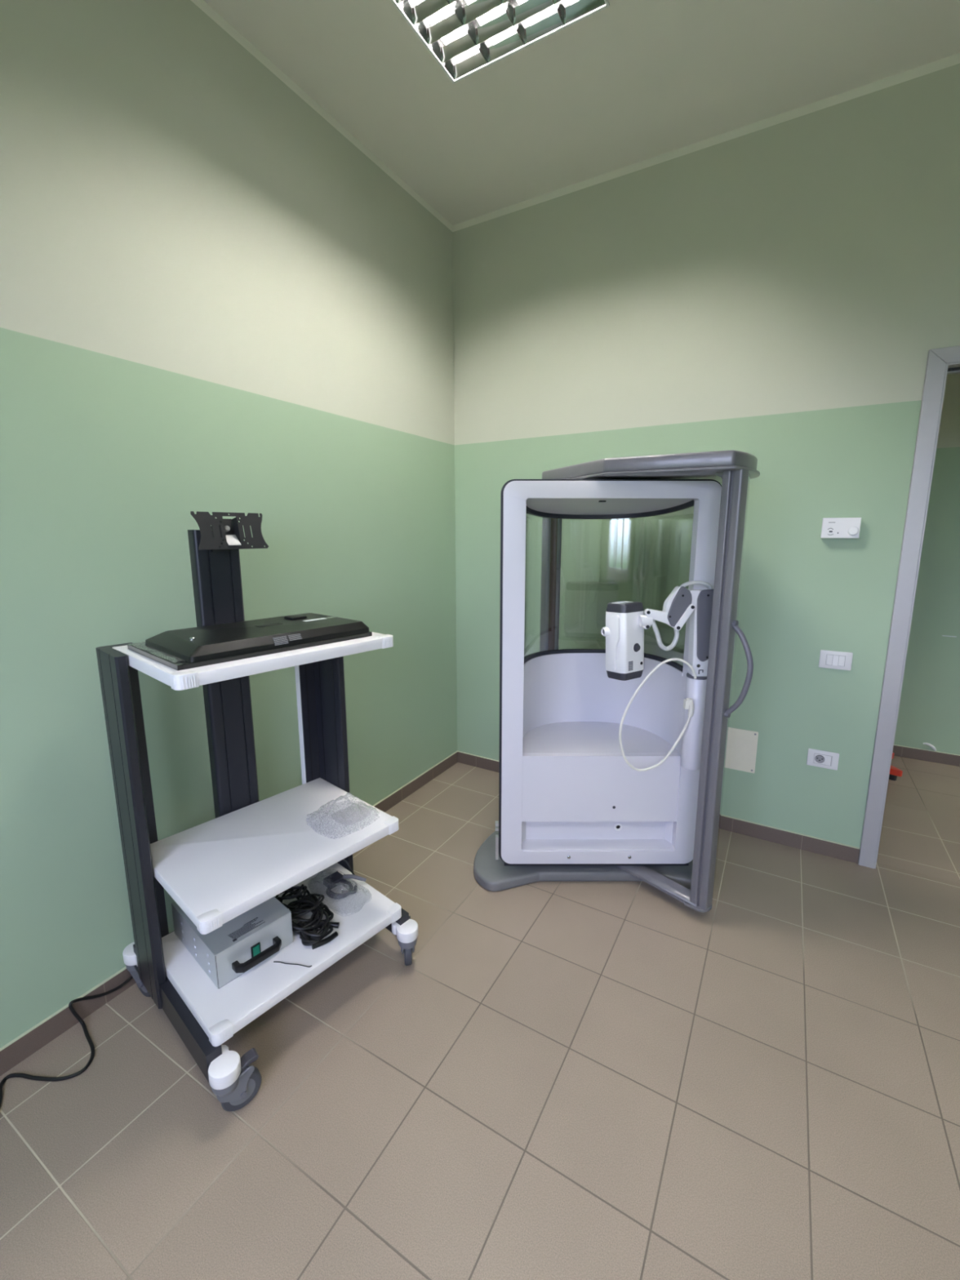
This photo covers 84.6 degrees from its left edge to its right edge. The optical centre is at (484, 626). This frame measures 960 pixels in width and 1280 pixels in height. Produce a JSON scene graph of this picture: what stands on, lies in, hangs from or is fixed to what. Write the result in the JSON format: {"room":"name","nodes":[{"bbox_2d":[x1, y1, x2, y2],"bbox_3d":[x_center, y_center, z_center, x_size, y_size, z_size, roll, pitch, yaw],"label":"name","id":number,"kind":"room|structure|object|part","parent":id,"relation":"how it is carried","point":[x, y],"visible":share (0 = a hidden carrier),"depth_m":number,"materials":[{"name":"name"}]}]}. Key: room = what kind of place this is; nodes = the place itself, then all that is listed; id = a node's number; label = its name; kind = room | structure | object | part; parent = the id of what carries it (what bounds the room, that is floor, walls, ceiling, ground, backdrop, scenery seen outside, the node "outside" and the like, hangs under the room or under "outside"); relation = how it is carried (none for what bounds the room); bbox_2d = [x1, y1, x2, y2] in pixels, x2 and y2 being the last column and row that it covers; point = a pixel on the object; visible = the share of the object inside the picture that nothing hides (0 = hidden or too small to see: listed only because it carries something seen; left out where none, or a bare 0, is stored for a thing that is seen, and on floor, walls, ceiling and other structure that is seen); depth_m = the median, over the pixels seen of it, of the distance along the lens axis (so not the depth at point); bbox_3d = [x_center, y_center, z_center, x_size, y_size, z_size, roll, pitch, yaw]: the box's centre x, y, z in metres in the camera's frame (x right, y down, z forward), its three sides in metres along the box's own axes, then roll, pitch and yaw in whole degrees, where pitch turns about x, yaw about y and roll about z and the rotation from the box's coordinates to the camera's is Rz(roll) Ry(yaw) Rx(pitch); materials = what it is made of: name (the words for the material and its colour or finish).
{"room":"medical examination room","nodes":[
{"label":"medical examination room","id":0,"kind":"room"},
{"bbox_2d":[0,0,457,1048],"bbox_3d":[-1.274,-0.353,1.437,0.120,3.160,4.440,6,12,29],"label":"wall","id":1,"kind":"structure","parent":0,"point":[215,296],"depth_m":1.72,"materials":[{"name":"green paint"}]},
{"bbox_2d":[0,751,457,1075],"bbox_3d":[-1.219,1.171,1.676,0.009,0.075,4.200,6,12,29],"label":"baseboard","id":2,"kind":"structure","parent":1,"relation":"attached to","point":[36,1037],"depth_m":1.63,"materials":[{"name":"tile"}]},
{"bbox_2d":[0,755,959,1279],"bbox_3d":[1.758,1.401,0.892,6.220,0.100,6.000,6,12,29],"label":"floor","id":3,"kind":"structure","parent":0,"point":[560,1080],"depth_m":1.41,"materials":[{"name":"tile"}]},
{"bbox_2d":[0,975,133,1106],"bbox_3d":[-1.098,1.153,1.741,0.181,0.088,1.269,4,11,22],"label":"power cord","id":4,"kind":"object","parent":3,"relation":"on","point":[72,1009],"visible":0.78,"depth_m":1.51,"materials":[{"name":"black rubber"}]},
{"bbox_2d":[95,511,417,1111],"bbox_3d":[-0.695,0.425,1.670,0.703,1.547,0.739,9,13,40],"label":"equipment cart","id":5,"kind":"object","parent":3,"relation":"on","point":[216,870],"depth_m":1.61,"materials":[{"name":"white laminate"}]},
{"bbox_3d":[-0.869,0.351,1.811,0.045,1.343,0.139,9,13,40],"label":"post","id":6,"kind":"part","parent":5,"relation":"part of","materials":[{"name":"metal"}]},
{"bbox_2d":[171,896,293,988],"bbox_3d":[-0.785,0.942,1.660,0.367,0.109,0.232,9,13,40],"label":"instrument box","id":7,"kind":"object","parent":5,"relation":"on","point":[226,953],"visible":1,"depth_m":1.57,"materials":[{"name":"grey metal"}]},
{"bbox_3d":[-0.677,0.959,1.570,0.002,0.104,0.227,9,13,40],"label":"panel","id":8,"kind":"part","parent":7,"relation":"part of","materials":[{"name":"grey metal"}]},
{"bbox_2d":[250,942,261,957],"bbox_3d":[-0.677,0.961,1.566,0.004,0.037,0.027,9,13,40],"label":"switch","id":9,"kind":"object","parent":7,"relation":"attached to","point":[255,947],"depth_m":1.56,"materials":[{"name":"green plastic"}]},
{"bbox_3d":[-0.664,0.969,1.554,0.041,0.020,0.140,9,13,40],"label":"handle","id":10,"kind":"part","parent":7,"relation":"part of","materials":[{"name":"black plastic"}]},
{"bbox_2d":[111,631,384,686],"bbox_3d":[-0.667,0.060,1.574,0.478,0.032,0.628,9,13,40],"label":"shelf","id":11,"kind":"object","parent":5,"relation":"attached to","point":[203,675],"depth_m":1.35,"materials":[{"name":"white plastic"}]},
{"bbox_2d":[127,613,372,671],"bbox_3d":[-0.670,0.019,1.553,0.361,0.054,0.560,9,13,40],"label":"screen","id":12,"kind":"object","parent":5,"relation":"on","point":[182,649],"visible":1,"depth_m":1.43,"materials":[{"name":"black plastic"}]},
{"bbox_2d":[150,777,391,926],"bbox_3d":[-0.667,0.676,1.684,0.478,0.032,0.628,9,13,40],"label":"shelf","id":13,"kind":"object","parent":5,"relation":"attached to","point":[222,868],"depth_m":1.61,"materials":[{"name":"white plastic"}]},
{"bbox_2d":[161,862,395,1037],"bbox_3d":[-0.668,0.999,1.741,0.478,0.032,0.628,9,13,40],"label":"shelf","id":14,"kind":"object","parent":5,"relation":"attached to","point":[211,1011],"depth_m":1.57,"materials":[{"name":"white plastic"}]},
{"bbox_2d":[273,961,311,967],"bbox_3d":[-0.573,1.010,1.577,0.121,0.002,0.007,1,10,8],"label":"wire","id":15,"kind":"object","parent":5,"relation":"on","point":[273,962],"visible":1,"depth_m":1.58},
{"bbox_3d":[-0.661,0.922,1.798,0.123,0.090,0.128,9,13,40],"label":"cord","id":16,"kind":"part","parent":5,"relation":"part of","materials":[{"name":"black rubber"}]},
{"bbox_3d":[-0.596,0.933,1.745,0.292,0.094,0.140,9,13,40],"label":"cable coil","id":17,"kind":"part","parent":5,"relation":"part of","materials":[{"name":"black rubber"}]},
{"bbox_3d":[-0.605,0.939,1.764,0.118,0.068,0.126,9,13,40],"label":"cord","id":18,"kind":"part","parent":5,"relation":"part of","materials":[{"name":"black rubber"}]},
{"bbox_3d":[-0.578,0.953,1.730,0.158,0.056,0.135,9,13,40],"label":"cord","id":19,"kind":"part","parent":5,"relation":"part of","materials":[{"name":"black rubber"}]},
{"bbox_3d":[-0.539,0.972,1.684,0.090,0.038,0.100,9,13,40],"label":"cord","id":20,"kind":"part","parent":5,"relation":"part of","materials":[{"name":"black rubber"}]},
{"bbox_3d":[-0.543,0.963,1.741,0.072,0.035,0.083,9,13,40],"label":"cord","id":21,"kind":"part","parent":5,"relation":"part of","materials":[{"name":"black rubber"}]},
{"bbox_2d":[312,858,371,898],"bbox_3d":[-0.520,0.909,1.897,0.282,0.088,0.184,9,13,40],"label":"plastic bag","id":22,"kind":"object","parent":5,"relation":"on","point":[335,879],"visible":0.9,"depth_m":1.92,"materials":[{"name":"plastic"}]},
{"bbox_2d":[306,794,377,822],"bbox_3d":[-0.477,0.610,1.768,0.217,0.068,0.211,9,13,40],"label":"plastic bag","id":23,"kind":"object","parent":5,"relation":"on","point":[344,797],"visible":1,"depth_m":1.81,"materials":[{"name":"plastic"}]},
{"bbox_2d":[473,449,759,912],"bbox_3d":[0.528,0.206,2.321,1.068,1.752,0.760,3,10,14],"label":"cabin","id":24,"kind":"object","parent":3,"relation":"on","point":[571,808],"visible":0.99,"depth_m":2.19,"materials":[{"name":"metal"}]},
{"bbox_3d":[0.312,0.167,2.540,0.098,1.634,0.042,-9,13,-41],"label":"door post","id":25,"kind":"part","parent":24,"relation":"part of","materials":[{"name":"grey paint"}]},
{"bbox_3d":[0.481,1.039,2.508,1.056,0.046,0.612,0,10,0],"label":"plate","id":26,"kind":"part","parent":24,"relation":"part of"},
{"bbox_3d":[0.482,1.012,2.276,0.790,0.023,0.030,0,10,0],"label":"rail","id":27,"kind":"part","parent":24,"relation":"part of","materials":[{"name":"white metal"}]},
{"bbox_3d":[0.482,0.507,2.372,0.662,0.029,0.376,0,10,0],"label":"seat","id":28,"kind":"part","parent":24,"relation":"part of","materials":[{"name":"white plastic"}]},
{"bbox_3d":[0.482,0.739,2.231,0.654,0.434,0.066,0,10,0],"label":"seat panel","id":29,"kind":"part","parent":24,"relation":"part of","materials":[{"name":"white plastic"}]},
{"bbox_3d":[0.482,0.560,2.395,0.686,0.825,0.373,0,10,0],"label":"backrest","id":30,"kind":"part","parent":24,"relation":"part of","materials":[{"name":"white plastic"}]},
{"bbox_3d":[0.482,0.229,2.126,0.820,1.575,0.050,0,10,0],"label":"frame","id":31,"kind":"part","parent":24,"relation":"part of","materials":[{"name":"white plastic"}]},
{"bbox_2d":[600,580,713,770],"bbox_3d":[0.663,0.188,2.083,0.420,0.746,0.166,0,10,0],"label":"spirometer","id":32,"kind":"object","parent":24,"relation":"attached to","point":[626,621],"visible":0.99,"depth_m":2.00,"materials":[{"name":"white plastic"}]},
{"bbox_3d":[0.587,0.081,2.018,0.034,0.034,0.011,-7,12,-35],"label":"knob","id":33,"kind":"part","parent":32,"relation":"part of","materials":[{"name":"grey plastic"}]},
{"bbox_2d":[618,657,696,771],"bbox_3d":[0.666,0.345,2.038,0.281,0.458,0.025,1,10,5],"label":"cable","id":34,"kind":"object","parent":32,"relation":"hanging from","point":[688,704],"visible":1,"depth_m":2.03,"materials":[{"name":"white plastic"}]},
{"bbox_3d":[0.727,-0.076,1.994,0.093,0.151,0.036,0,10,0],"label":"arm","id":35,"kind":"part","parent":32,"relation":"part of","materials":[{"name":"white plastic"}]},
{"bbox_3d":[0.731,-0.074,1.970,0.086,0.151,0.012,0,10,0],"label":"arm","id":36,"kind":"part","parent":32,"relation":"part of"},
{"bbox_3d":[0.830,0.025,2.018,0.079,0.330,0.050,0,10,0],"label":"arm","id":37,"kind":"part","parent":32,"relation":"part of","materials":[{"name":"white plastic"}]},
{"bbox_3d":[0.832,-0.003,1.982,0.076,0.277,0.010,0,10,0],"label":"arm","id":38,"kind":"part","parent":32,"relation":"part of"},
{"bbox_3d":[0.571,1.028,2.354,0.086,0.027,0.886,-9,14,-42],"label":"door sill","id":39,"kind":"part","parent":24,"relation":"part of","materials":[{"name":"grey paint"}]},
{"bbox_3d":[0.849,0.278,1.920,0.062,1.634,0.064,-9,13,-41],"label":"door post","id":40,"kind":"part","parent":24,"relation":"part of","materials":[{"name":"grey paint"}]},
{"bbox_3d":[0.726,0.191,2.363,0.370,1.618,0.860,-9,13,-41],"label":"door glass","id":41,"kind":"part","parent":24,"relation":"part of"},
{"bbox_3d":[0.893,0.155,1.856,0.024,0.372,0.100,-9,13,-41],"label":"door handle","id":42,"kind":"part","parent":24,"relation":"part of","materials":[{"name":"grey metal"}]},
{"bbox_2d":[888,752,902,780],"bbox_3d":[2.387,0.353,3.344,0.487,1.105,0.511,6,12,29],"label":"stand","id":43,"kind":"object","parent":3,"relation":"on","point":[895,771],"visible":0.13,"depth_m":3.21,"materials":[{"name":"red plastic"}]},
{"bbox_3d":[2.467,0.869,3.290,0.071,0.036,0.248,-4,11,-24],"label":"leg","id":44,"kind":"part","parent":43,"relation":"part of","materials":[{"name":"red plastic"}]},
{"bbox_2d":[204,0,959,225],"bbox_3d":[0.353,-1.791,0.162,3.940,0.120,4.320,6,12,29],"label":"ceiling","id":45,"kind":"structure","parent":0,"point":[628,82],"depth_m":1.96,"materials":[{"name":"paint"}]},
{"bbox_2d":[390,0,609,84],"bbox_3d":[-0.005,-2.032,1.584,0.600,0.104,0.600,6,12,29],"label":"ceiling light","id":46,"kind":"object","parent":45,"relation":"attached to","point":[464,37],"visible":1,"depth_m":1.79,"materials":[{"name":"white metal"}]},
{"bbox_2d":[452,53,959,859],"bbox_3d":[1.510,-0.016,2.402,3.820,4.160,0.120,6,12,29],"label":"wall","id":47,"kind":"structure","parent":0,"point":[779,290],"depth_m":2.38,"materials":[{"name":"green paint"}]},
{"bbox_2d":[457,751,859,863],"bbox_3d":[0.767,0.949,2.932,2.163,0.075,0.009,6,12,29],"label":"baseboard","id":48,"kind":"structure","parent":47,"relation":"attached to","point":[793,839],"depth_m":2.56,"materials":[{"name":"tile"}]},
{"bbox_2d":[724,727,758,773],"bbox_3d":[1.229,0.603,2.603,0.206,0.212,0.006,6,12,29],"label":"cover plate","id":49,"kind":"object","parent":47,"relation":"attached to","point":[742,744],"visible":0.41,"depth_m":2.58,"materials":[{"name":"white plastic"}]},
{"bbox_2d":[806,748,839,770],"bbox_3d":[1.548,0.607,2.412,0.120,0.080,0.014,6,12,29],"label":"wall socket","id":50,"kind":"object","parent":47,"relation":"attached to","point":[815,757],"visible":1,"depth_m":2.41,"materials":[{"name":"white plastic"}]},
{"bbox_2d":[813,753,826,764],"bbox_3d":[1.536,0.607,2.414,0.043,0.044,0.003,6,12,29],"label":"outlet","id":51,"kind":"object","parent":50,"relation":"attached to","point":[819,758],"depth_m":2.41,"materials":[{"name":"white plastic"}]},
{"bbox_2d":[818,649,853,670],"bbox_3d":[1.551,0.149,2.328,0.120,0.080,0.016,6,12,29],"label":"light switch","id":52,"kind":"object","parent":47,"relation":"attached to","point":[842,660],"visible":1,"depth_m":2.32,"materials":[{"name":"white plastic"}]},
{"bbox_2d":[820,517,861,537],"bbox_3d":[1.512,-0.418,2.237,0.134,0.084,0.038,6,12,29],"label":"thermostat","id":53,"kind":"object","parent":47,"relation":"attached to","point":[832,527],"visible":1,"depth_m":2.23,"materials":[{"name":"white plastic"}]},
{"bbox_2d":[857,345,959,868],"bbox_3d":[2.166,0.044,2.030,0.985,2.174,0.156,6,12,29],"label":"door frame","id":54,"kind":"structure","parent":47,"relation":"in","point":[941,362],"depth_m":2.16,"materials":[{"name":"paint"}]},
{"bbox_2d":[893,373,959,755],"bbox_3d":[3.796,-0.390,2.828,4.900,2.750,0.120,6,12,29],"label":"wall","id":55,"kind":"structure","parent":0,"point":[929,712],"depth_m":3.35,"materials":[{"name":"green paint"}]},
{"bbox_2d":[892,744,959,766],"bbox_3d":[3.764,0.937,3.008,4.900,0.075,0.009,6,12,29],"label":"baseboard","id":56,"kind":"structure","parent":55,"relation":"attached to","point":[942,757],"depth_m":3.48,"materials":[{"name":"tile"}]},
{"bbox_2d":[923,742,936,751],"bbox_3d":[2.929,0.791,3.467,0.074,0.047,0.016,6,12,29],"label":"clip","id":57,"kind":"object","parent":55,"relation":"attached to","point":[927,744],"visible":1,"depth_m":3.46,"materials":[{"name":"white plastic"}]}
]}

